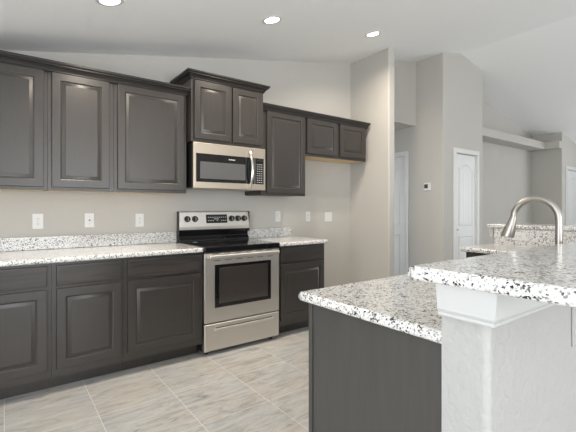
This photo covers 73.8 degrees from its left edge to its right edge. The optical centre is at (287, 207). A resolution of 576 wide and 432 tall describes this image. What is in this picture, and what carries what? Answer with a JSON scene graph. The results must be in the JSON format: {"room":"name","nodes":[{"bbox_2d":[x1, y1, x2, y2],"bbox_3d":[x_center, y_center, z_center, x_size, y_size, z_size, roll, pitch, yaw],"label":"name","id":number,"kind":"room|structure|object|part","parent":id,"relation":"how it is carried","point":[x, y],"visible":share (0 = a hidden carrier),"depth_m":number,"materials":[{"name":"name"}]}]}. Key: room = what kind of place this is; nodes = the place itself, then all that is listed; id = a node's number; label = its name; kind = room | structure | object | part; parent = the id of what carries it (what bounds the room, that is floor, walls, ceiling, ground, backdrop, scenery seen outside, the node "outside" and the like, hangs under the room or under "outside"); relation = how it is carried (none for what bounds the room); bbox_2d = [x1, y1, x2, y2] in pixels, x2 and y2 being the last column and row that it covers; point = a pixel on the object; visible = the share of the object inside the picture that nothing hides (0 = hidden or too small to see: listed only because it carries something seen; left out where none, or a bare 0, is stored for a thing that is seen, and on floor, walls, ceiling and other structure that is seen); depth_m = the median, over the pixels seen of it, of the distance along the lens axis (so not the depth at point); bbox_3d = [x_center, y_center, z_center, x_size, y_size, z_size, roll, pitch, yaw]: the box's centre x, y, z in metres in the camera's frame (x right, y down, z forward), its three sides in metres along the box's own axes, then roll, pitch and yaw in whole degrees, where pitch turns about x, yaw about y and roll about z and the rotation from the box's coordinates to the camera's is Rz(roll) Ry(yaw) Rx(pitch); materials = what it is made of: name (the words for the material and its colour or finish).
{"room":"kitchen","nodes":[
{"label":"kitchen","id":0,"kind":"room"},
{"bbox_2d":[0,326,308,431],"bbox_3d":[2.918,1.303,3.167,13.060,0.120,10.600,0,0,-37],"label":"floor","id":1,"kind":"structure","parent":0,"point":[262,385],"depth_m":2.50,"materials":[{"name":"tile"}]},
{"bbox_2d":[0,263,50,399],"bbox_3d":[-2.003,0.805,2.615,0.612,0.876,0.628,0,0,-37],"label":"base cabinet","id":2,"kind":"object","parent":1,"relation":"on","point":[25,290],"visible":0.86,"depth_m":2.47,"materials":[{"name":"brown wood"}]},
{"bbox_3d":[-1.817,0.812,2.369,0.431,0.411,0.012,0,0,-37],"label":"raised panel","id":3,"kind":"part","parent":2,"relation":"part of","materials":[{"name":"brown wood"}]},
{"bbox_3d":[-1.819,0.453,2.372,0.558,0.135,0.020,0,0,-37],"label":"drawer","id":4,"kind":"part","parent":2,"relation":"part of","materials":[{"name":"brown wood"}]},
{"bbox_3d":[-1.819,0.812,2.372,0.558,0.538,0.020,0,0,-37],"label":"door","id":5,"kind":"part","parent":2,"relation":"part of","materials":[{"name":"brown wood"}]},
{"bbox_2d":[0,232,203,266],"bbox_3d":[-1.565,0.296,2.927,1.688,0.139,0.648,0,0,-37],"label":"countertop","id":6,"kind":"structure","parent":2,"relation":"on","point":[57,249],"depth_m":3.00,"materials":[{"name":"white stone"}]},
{"bbox_2d":[50,258,123,387],"bbox_3d":[-1.572,0.805,2.933,0.457,0.876,0.628,0,0,-37],"label":"base cabinet","id":7,"kind":"object","parent":1,"relation":"on","point":[87,297],"visible":0.79,"depth_m":2.68,"materials":[{"name":"brown wood"}]},
{"bbox_3d":[-1.388,0.453,2.691,0.410,0.135,0.020,0,0,-37],"label":"drawer","id":8,"kind":"part","parent":7,"relation":"part of","materials":[{"name":"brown wood"}]},
{"bbox_3d":[-1.388,0.812,2.691,0.410,0.538,0.020,0,0,-37],"label":"door","id":9,"kind":"part","parent":7,"relation":"part of","materials":[{"name":"brown wood"}]},
{"bbox_3d":[-1.385,0.812,2.688,0.283,0.411,0.012,0,0,-37],"label":"raised panel","id":10,"kind":"part","parent":7,"relation":"part of","materials":[{"name":"brown wood"}]},
{"bbox_2d":[120,252,201,370],"bbox_3d":[-1.140,0.805,3.253,0.616,0.876,0.628,0,0,-37],"label":"base cabinet","id":11,"kind":"object","parent":1,"relation":"on","point":[163,293],"visible":0.77,"depth_m":2.99,"materials":[{"name":"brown wood"}]},
{"bbox_3d":[-0.961,0.453,3.007,0.565,0.135,0.020,0,0,-37],"label":"drawer","id":12,"kind":"part","parent":11,"relation":"part of","materials":[{"name":"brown wood"}]},
{"bbox_3d":[-0.961,0.812,3.007,0.565,0.538,0.020,0,0,-37],"label":"door","id":13,"kind":"part","parent":11,"relation":"part of","materials":[{"name":"brown wood"}]},
{"bbox_3d":[-0.958,0.812,3.004,0.438,0.411,0.012,0,0,-37],"label":"raised panel","id":14,"kind":"part","parent":11,"relation":"part of","materials":[{"name":"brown wood"}]},
{"bbox_2d":[177,211,279,354],"bbox_3d":[-0.557,0.638,3.631,0.771,1.209,0.665,0,0,-37],"label":"range","id":15,"kind":"object","parent":1,"relation":"on","point":[240,274],"visible":0.94,"depth_m":3.44,"materials":[{"name":"silver metal"}]},
{"bbox_3d":[-0.897,0.107,3.715,0.060,0.060,0.026,0,0,-37],"label":"knob","id":16,"kind":"part","parent":15,"relation":"part of","materials":[{"name":"black plastic"}]},
{"bbox_2d":[180,239,279,252],"bbox_3d":[-0.550,0.350,3.623,0.761,0.050,0.570,0,0,-37],"label":"cooktop","id":17,"kind":"object","parent":15,"relation":"in","point":[209,245],"depth_m":3.51,"materials":[{"name":"black glass"}]},
{"bbox_3d":[-0.401,0.673,3.420,0.755,0.587,0.040,0,0,-37],"label":"oven door","id":18,"kind":"part","parent":15,"relation":"part of","materials":[{"name":"silver metal"}]},
{"bbox_3d":[-0.400,1.090,3.420,0.755,0.226,0.041,0,0,-37],"label":"drawer","id":19,"kind":"part","parent":15,"relation":"part of","materials":[{"name":"silver metal"}]},
{"bbox_3d":[-0.366,0.410,3.373,0.706,0.030,0.024,0,0,-37],"label":"handle","id":20,"kind":"part","parent":15,"relation":"part of","materials":[{"name":"silver metal"}]},
{"bbox_2d":[277,243,323,332],"bbox_3d":[-0.034,0.805,4.072,0.593,0.876,0.628,0,0,-37],"label":"base cabinet","id":21,"kind":"object","parent":1,"relation":"on","point":[301,267],"visible":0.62,"depth_m":3.79,"materials":[{"name":"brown wood"}]},
{"bbox_2d":[248,227,327,245],"bbox_3d":[-0.020,0.296,4.070,0.616,0.139,0.648,0,0,-37],"label":"countertop","id":22,"kind":"structure","parent":21,"relation":"on","point":[265,234],"depth_m":4.17,"materials":[{"name":"white stone"}]},
{"bbox_3d":[0.150,0.453,3.829,0.554,0.135,0.020,0,0,-37],"label":"drawer","id":23,"kind":"part","parent":21,"relation":"part of","materials":[{"name":"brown wood"}]},
{"bbox_3d":[0.150,0.812,3.829,0.554,0.538,0.020,0,0,-37],"label":"door","id":24,"kind":"part","parent":21,"relation":"part of","materials":[{"name":"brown wood"}]},
{"bbox_3d":[0.152,0.812,3.826,0.427,0.411,0.012,0,0,-37],"label":"raised panel","id":25,"kind":"part","parent":21,"relation":"part of","materials":[{"name":"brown wood"}]},
{"bbox_2d":[309,303,441,431],"bbox_3d":[1.127,0.804,1.911,2.154,0.876,0.607,0,0,-37],"label":"base cabinet","id":26,"kind":"object","parent":1,"relation":"on","point":[365,376],"visible":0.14,"depth_m":1.27,"materials":[{"name":"brown wood"}]},
{"bbox_2d":[298,228,575,343],"bbox_3d":[1.183,0.278,2.307,2.791,0.174,1.181,0,0,-37],"label":"countertop","id":27,"kind":"structure","parent":26,"relation":"on","point":[402,303],"depth_m":1.42,"materials":[{"name":"white stone"}]},
{"bbox_2d":[512,232,525,240],"bbox_3d":[2.060,0.253,3.424,0.009,0.073,0.119,0,0,-37],"label":"wall outlet","id":28,"kind":"object","parent":27,"relation":"attached to","point":[521,236],"visible":0.9,"depth_m":3.41,"materials":[{"name":"white plastic"}]},
{"bbox_2d":[501,195,562,244],"bbox_3d":[1.213,0.133,1.884,0.127,0.389,0.283,0,0,-37],"label":"faucet","id":29,"kind":"object","parent":27,"relation":"on","point":[509,230],"visible":0.78,"depth_m":1.84,"materials":[{"name":"silver metal"}]},
{"bbox_2d":[466,252,488,257],"bbox_3d":[1.888,0.804,3.185,0.604,0.876,0.535,0,0,-37],"label":"base cabinet","id":30,"kind":"object","parent":1,"relation":"on","point":[468,254],"visible":0.07,"depth_m":3.17,"materials":[{"name":"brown wood"}]},
{"bbox_2d":[0,49,349,287],"bbox_3d":[-1.617,-0.340,3.368,6.008,3.166,0.120,0,0,-37],"label":"wall","id":31,"kind":"structure","parent":0,"point":[323,88],"depth_m":4.07,"materials":[{"name":"grey paint"}]},
{"bbox_2d":[0,62,46,190],"bbox_3d":[-2.087,-0.586,2.729,0.612,0.914,0.343,0,0,-37],"label":"upper cabinet","id":32,"kind":"object","parent":31,"relation":"attached to","point":[23,90],"visible":0.91,"depth_m":2.69,"materials":[{"name":"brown wood"}]},
{"bbox_3d":[-1.987,-0.574,2.597,0.430,0.715,0.012,0,0,-37],"label":"raised panel","id":33,"kind":"part","parent":32,"relation":"part of","materials":[{"name":"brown wood"}]},
{"bbox_3d":[-2.003,-0.134,2.615,0.612,0.008,0.020,0,0,-37],"label":"rail","id":34,"kind":"part","parent":32,"relation":"part of","materials":[{"name":"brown wood"}]},
{"bbox_2d":[32,214,42,228],"bbox_3d":[-1.972,0.105,3.024,0.073,0.119,0.009,0,0,-37],"label":"wall outlet","id":35,"kind":"object","parent":31,"relation":"attached to","point":[37,219],"visible":1,"depth_m":3.02,"materials":[{"name":"white plastic"}]},
{"bbox_2d":[44,71,112,192],"bbox_3d":[-1.661,-0.586,3.045,0.446,0.914,0.343,0,0,-37],"label":"upper cabinet","id":36,"kind":"object","parent":31,"relation":"attached to","point":[79,109],"visible":0.81,"depth_m":2.90,"materials":[{"name":"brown wood"}]},
{"bbox_3d":[-1.577,-0.134,2.931,0.446,0.008,0.020,0,0,-37],"label":"rail","id":37,"kind":"part","parent":36,"relation":"part of","materials":[{"name":"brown wood"}]},
{"bbox_3d":[-1.565,-0.574,2.910,0.262,0.715,0.012,0,0,-37],"label":"raised panel","id":38,"kind":"part","parent":36,"relation":"part of","materials":[{"name":"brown wood"}]},
{"bbox_2d":[0,50,189,95],"bbox_3d":[-1.543,-1.026,2.884,1.672,0.066,0.055,0,0,-37],"label":"crown molding","id":39,"kind":"structure","parent":36,"relation":"attached to","point":[8,57],"depth_m":2.90,"materials":[{"name":"brown wood"}]},
{"bbox_2d":[0,232,175,251],"bbox_3d":[-1.752,0.277,3.178,1.685,0.102,0.020,0,0,-37],"label":"backsplash","id":40,"kind":"structure","parent":31,"relation":"attached to","point":[73,241],"depth_m":3.19,"materials":[{"name":"white stone"}]},
{"bbox_2d":[85,213,93,226],"bbox_3d":[-1.678,0.104,3.241,0.073,0.119,0.010,0,0,-37],"label":"jack plate","id":41,"kind":"object","parent":31,"relation":"attached to","point":[89,217],"visible":1,"depth_m":3.24,"materials":[{"name":"white plastic"}]},
{"bbox_2d":[135,214,143,226],"bbox_3d":[-1.349,0.111,3.486,0.073,0.119,0.009,0,0,-37],"label":"wall outlet","id":42,"kind":"object","parent":31,"relation":"attached to","point":[139,218],"visible":1,"depth_m":3.48,"materials":[{"name":"white plastic"}]},
{"bbox_2d":[107,83,185,193],"bbox_3d":[-1.238,-0.586,3.358,0.603,0.914,0.343,0,0,-37],"label":"upper cabinet","id":43,"kind":"object","parent":31,"relation":"attached to","point":[149,126],"visible":0.84,"depth_m":3.20,"materials":[{"name":"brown wood"}]},
{"bbox_3d":[-1.154,-0.134,3.244,0.603,0.008,0.020,0,0,-37],"label":"rail","id":44,"kind":"part","parent":43,"relation":"part of","materials":[{"name":"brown wood"}]},
{"bbox_3d":[-1.139,-0.574,3.225,0.421,0.715,0.012,0,0,-37],"label":"raised panel","id":45,"kind":"part","parent":43,"relation":"part of","materials":[{"name":"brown wood"}]},
{"bbox_2d":[170,68,269,148],"bbox_3d":[-0.651,-0.897,3.724,0.849,0.616,0.452,0,0,-37],"label":"upper cabinet","id":46,"kind":"object","parent":31,"relation":"attached to","point":[220,109],"visible":0.9,"depth_m":3.52,"materials":[{"name":"brown wood"}]},
{"bbox_3d":[-0.680,-0.872,3.476,0.357,0.514,0.020,0,0,-37],"label":"door","id":47,"kind":"part","parent":46,"relation":"part of","materials":[{"name":"brown wood"}]},
{"bbox_3d":[-0.678,-0.872,3.473,0.230,0.387,0.012,0,0,-37],"label":"raised panel","id":48,"kind":"part","parent":46,"relation":"part of","materials":[{"name":"brown wood"}]},
{"bbox_3d":[-0.650,-1.172,3.724,0.849,0.066,0.450,0,0,-37],"label":"crown","id":49,"kind":"part","parent":46,"relation":"part of","materials":[{"name":"brown wood"}]},
{"bbox_2d":[186,142,264,190],"bbox_3d":[-0.629,-0.380,3.725,0.753,0.410,0.477,0,0,-37],"label":"microwave","id":50,"kind":"object","parent":46,"relation":"attached to","point":[209,166],"visible":0.98,"depth_m":3.54,"materials":[{"name":"silver metal"}]},
{"bbox_3d":[-0.568,-0.360,3.557,0.603,0.254,0.004,0,0,-37],"label":"door glass","id":51,"kind":"part","parent":50,"relation":"part of","materials":[{"name":"black glass"}]},
{"bbox_3d":[-0.351,-0.370,3.676,0.027,0.358,0.067,0,0,-37],"label":"handle","id":52,"kind":"part","parent":50,"relation":"part of","materials":[{"name":"silver metal"}]},
{"bbox_3d":[-0.281,-0.360,3.769,0.098,0.254,0.004,0,0,-37],"label":"control panel","id":53,"kind":"part","parent":50,"relation":"part of","materials":[{"name":"black glass"}]},
{"bbox_3d":[-0.390,-0.872,3.691,0.322,0.514,0.020,0,0,-37],"label":"door","id":54,"kind":"part","parent":46,"relation":"part of","materials":[{"name":"brown wood"}]},
{"bbox_3d":[-0.388,-0.872,3.688,0.195,0.387,0.012,0,0,-37],"label":"raised panel","id":55,"kind":"part","parent":46,"relation":"part of","materials":[{"name":"brown wood"}]},
{"bbox_2d":[248,227,290,237],"bbox_3d":[-0.209,0.277,4.321,0.609,0.102,0.020,0,0,-37],"label":"backsplash","id":56,"kind":"structure","parent":31,"relation":"attached to","point":[261,232],"depth_m":4.31,"materials":[{"name":"white stone"}]},
{"bbox_2d":[245,110,304,196],"bbox_3d":[-0.132,-0.586,4.177,0.578,0.914,0.343,0,0,-37],"label":"upper cabinet","id":57,"kind":"object","parent":31,"relation":"attached to","point":[283,134],"visible":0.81,"depth_m":4.03,"materials":[{"name":"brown wood"}]},
{"bbox_3d":[-0.048,-0.134,4.063,0.578,0.008,0.020,0,0,-37],"label":"rail","id":58,"kind":"part","parent":57,"relation":"part of","materials":[{"name":"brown wood"}]},
{"bbox_3d":[-0.016,-0.574,4.061,0.497,0.842,0.020,0,0,-37],"label":"door","id":59,"kind":"part","parent":57,"relation":"part of","materials":[{"name":"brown wood"}]},
{"bbox_3d":[-0.014,-0.574,4.058,0.370,0.715,0.012,0,0,-37],"label":"raised panel","id":60,"kind":"part","parent":57,"relation":"part of","materials":[{"name":"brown wood"}]},
{"bbox_2d":[275,211,279,221],"bbox_3d":[-0.116,0.096,4.397,0.073,0.119,0.010,0,0,-37],"label":"light switch","id":61,"kind":"object","parent":31,"relation":"attached to","point":[277,213],"visible":1,"depth_m":4.39,"materials":[{"name":"white plastic"}]},
{"bbox_2d":[305,212,309,220],"bbox_3d":[0.243,0.104,4.664,0.073,0.119,0.009,0,0,-37],"label":"wall outlet","id":62,"kind":"object","parent":31,"relation":"attached to","point":[307,214],"visible":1,"depth_m":4.66,"materials":[{"name":"white plastic"}]},
{"bbox_2d":[325,212,331,221],"bbox_3d":[0.514,0.113,4.866,0.118,0.119,0.007,0,0,-37],"label":"blank plate","id":63,"kind":"object","parent":31,"relation":"attached to","point":[328,215],"visible":1,"depth_m":4.86,"materials":[{"name":"white plastic"}]},
{"bbox_2d":[305,117,365,163],"bbox_3d":[0.493,-0.811,4.640,0.976,0.464,0.343,0,0,-37],"label":"upper cabinet","id":64,"kind":"object","parent":31,"relation":"attached to","point":[325,141],"visible":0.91,"depth_m":4.48,"materials":[{"name":"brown wood"}]},
{"bbox_2d":[263,102,370,128],"bbox_3d":[0.283,-1.026,4.464,1.587,0.066,0.371,0,0,-37],"label":"crown molding","id":65,"kind":"structure","parent":64,"relation":"attached to","point":[266,106],"depth_m":4.25,"materials":[{"name":"brown wood"}]},
{"bbox_3d":[0.392,-0.799,4.363,0.454,0.388,0.020,0,0,-37],"label":"door","id":66,"kind":"part","parent":64,"relation":"part of","materials":[{"name":"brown wood"}]},
{"bbox_3d":[0.394,-0.799,4.360,0.327,0.261,0.012,0,0,-37],"label":"raised panel","id":67,"kind":"part","parent":64,"relation":"part of","materials":[{"name":"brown wood"}]},
{"bbox_3d":[0.577,-0.584,4.526,0.976,0.008,0.020,0,0,-37],"label":"rail","id":68,"kind":"part","parent":64,"relation":"part of","materials":[{"name":"brown wood"}]},
{"bbox_3d":[0.784,-0.799,4.654,0.426,0.388,0.020,0,0,-37],"label":"door","id":69,"kind":"part","parent":64,"relation":"part of","materials":[{"name":"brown wood"}]},
{"bbox_3d":[0.786,-0.799,4.650,0.299,0.261,0.012,0,0,-37],"label":"raised panel","id":70,"kind":"part","parent":64,"relation":"part of","materials":[{"name":"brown wood"}]},
{"bbox_2d":[0,0,575,142],"bbox_3d":[2.948,-1.770,3.127,13.060,1.187,10.500,0,0,-37],"label":"ceiling","id":71,"kind":"structure","parent":0,"point":[524,50],"depth_m":3.70,"materials":[{"name":"white paint"}]},
{"bbox_2d":[96,0,123,6],"bbox_3d":[-1.113,-1.296,2.397,0.161,0.035,0.163,0,0,-32],"label":"recessed light","id":72,"kind":"object","parent":71,"relation":"in","point":[110,3],"visible":1,"depth_m":2.42,"materials":[{"name":"white paint"}]},
{"bbox_2d":[262,16,281,23],"bbox_3d":[-0.131,-1.539,3.142,0.161,0.035,0.163,0,0,-32],"label":"recessed light","id":73,"kind":"object","parent":71,"relation":"in","point":[273,19],"visible":1,"depth_m":3.13,"materials":[{"name":"white"}]},
{"bbox_2d":[365,31,380,36],"bbox_3d":[0.877,-1.793,3.955,0.161,0.035,0.163,0,0,-32],"label":"recessed light","id":74,"kind":"object","parent":71,"relation":"in","point":[375,33],"visible":1,"depth_m":3.95,"materials":[{"name":"white"}]},
{"bbox_2d":[350,48,393,282],"bbox_3d":[0.354,-0.352,5.850,0.114,3.188,3.036,0,0,-37],"label":"wall","id":75,"kind":"structure","parent":0,"point":[372,76],"depth_m":4.80,"materials":[{"name":"grey paint"}]},
{"bbox_2d":[394,55,435,267],"bbox_3d":[1.260,-0.467,6.599,0.120,3.420,2.910,0,0,-37],"label":"wall","id":76,"kind":"structure","parent":0,"point":[419,140],"depth_m":5.56,"materials":[{"name":"grey paint"}]},
{"bbox_2d":[394,157,403,275],"bbox_3d":[1.571,0.224,6.127,0.040,2.013,0.735,0,0,-37],"label":"door","id":77,"kind":"structure","parent":76,"relation":"in","point":[398,162],"depth_m":5.91,"materials":[{"name":"white paint"}]},
{"bbox_3d":[1.558,0.723,6.118,0.008,0.640,0.545,0,0,-37],"label":"panel","id":78,"kind":"part","parent":77,"relation":"part of","materials":[{"name":"white paint"}]},
{"bbox_3d":[1.558,-0.195,6.118,0.008,0.915,0.545,0,0,-37],"label":"panel","id":79,"kind":"part","parent":77,"relation":"part of","materials":[{"name":"white paint"}]},
{"bbox_2d":[394,151,408,273],"bbox_3d":[1.589,0.193,6.137,0.139,2.100,0.885,0,0,-37],"label":"trim","id":80,"kind":"structure","parent":76,"relation":"attached to","point":[405,154],"depth_m":5.77,"materials":[{"name":"white paint"}]},
{"bbox_2d":[424,182,430,190],"bbox_3d":[1.990,-0.305,5.490,0.027,0.116,0.116,0,0,-37],"label":"thermostat","id":81,"kind":"object","parent":76,"relation":"attached to","point":[427,186],"visible":1,"depth_m":5.47,"materials":[{"name":"white plastic"}]},
{"bbox_2d":[436,52,482,261],"bbox_3d":[2.370,-0.500,5.916,1.090,3.486,0.730,0,0,-37],"label":"wall","id":82,"kind":"structure","parent":0,"point":[459,82],"depth_m":5.43,"materials":[{"name":"grey paint"}]},
{"bbox_2d":[453,147,478,259],"bbox_3d":[2.599,0.190,5.691,0.714,2.105,0.139,0,0,-37],"label":"trim","id":83,"kind":"structure","parent":82,"relation":"attached to","point":[456,151],"depth_m":5.46,"materials":[{"name":"white paint"}]},
{"bbox_2d":[457,154,475,258],"bbox_3d":[2.619,0.225,5.662,0.578,2.012,0.052,0,0,-37],"label":"door","id":84,"kind":"structure","parent":82,"relation":"in","point":[466,165],"depth_m":5.65,"materials":[{"name":"white paint"}]},
{"bbox_3d":[2.625,0.723,5.653,0.388,0.640,0.008,0,0,-37],"label":"panel","id":85,"kind":"part","parent":84,"relation":"part of","materials":[{"name":"white paint"}]},
{"bbox_3d":[2.625,-0.194,5.653,0.388,0.914,0.008,0,0,-37],"label":"panel","id":86,"kind":"part","parent":84,"relation":"part of","materials":[{"name":"white paint"}]},
{"bbox_2d":[394,61,531,244],"bbox_3d":[3.072,-0.456,6.628,5.183,3.396,0.160,0,0,-37],"label":"wall","id":87,"kind":"structure","parent":0,"point":[507,171],"depth_m":7.18,"materials":[{"name":"grey paint"}]},
{"bbox_2d":[483,127,561,150],"bbox_3d":[4.123,-1.271,7.014,3.035,0.148,0.549,0,0,-37],"label":"plant shelf","id":88,"kind":"object","parent":87,"relation":"attached to","point":[489,135],"visible":0.69,"depth_m":7.18,"materials":[{"name":"grey paint"}]},
{"bbox_2d":[442,228,575,431],"bbox_3d":[1.252,0.716,2.298,2.933,1.054,1.325,0,0,-37],"label":"wall","id":89,"kind":"structure","parent":0,"point":[519,375],"depth_m":0.98,"materials":[{"name":"grey paint"}]},
{"bbox_2d":[408,223,575,307],"bbox_3d":[1.415,0.170,2.273,3.280,0.037,1.658,0,0,-37],"label":"countertop","id":90,"kind":"structure","parent":89,"relation":"on","point":[547,274],"depth_m":0.94,"materials":[{"name":"white stone"}]},
{"bbox_2d":[435,228,555,327],"bbox_3d":[1.252,0.231,2.298,3.001,0.082,1.393,0,0,-37],"label":"trim","id":91,"kind":"structure","parent":89,"relation":"attached to","point":[491,310],"depth_m":0.91,"materials":[{"name":"grey paint"}]},
{"bbox_2d":[494,228,575,245],"bbox_3d":[1.212,0.260,2.329,2.719,0.137,1.181,0,0,-37],"label":"backsplash","id":92,"kind":"structure","parent":89,"relation":"attached to","point":[533,237],"depth_m":3.31,"materials":[{"name":"white stone"}]},
{"bbox_2d":[572,307,575,346],"bbox_3d":[0.922,0.374,1.223,0.073,0.125,0.009,0,0,-37],"label":"wall outlet","id":93,"kind":"object","parent":89,"relation":"attached to","point":[573,308],"visible":0.97,"depth_m":1.20,"materials":[{"name":"white plastic"}]},
{"bbox_2d":[532,132,575,224],"bbox_3d":[5.972,-0.139,8.458,1.655,2.764,0.670,0,0,-37],"label":"wall","id":94,"kind":"structure","parent":0,"point":[548,166],"depth_m":7.90,"materials":[{"name":"grey paint"}]},
{"bbox_2d":[565,166,575,224],"bbox_3d":[5.966,0.193,8.097,0.895,2.100,0.139,0,0,-37],"label":"trim","id":95,"kind":"structure","parent":94,"relation":"attached to","point":[567,168],"depth_m":7.79,"materials":[{"name":"white paint"}]},
{"bbox_2d":[568,170,575,224],"bbox_3d":[5.981,0.227,8.077,0.745,2.008,0.040,0,0,-37],"label":"door","id":96,"kind":"structure","parent":94,"relation":"in","point":[571,174],"depth_m":8.03,"materials":[{"name":"white paint"}]}
]}

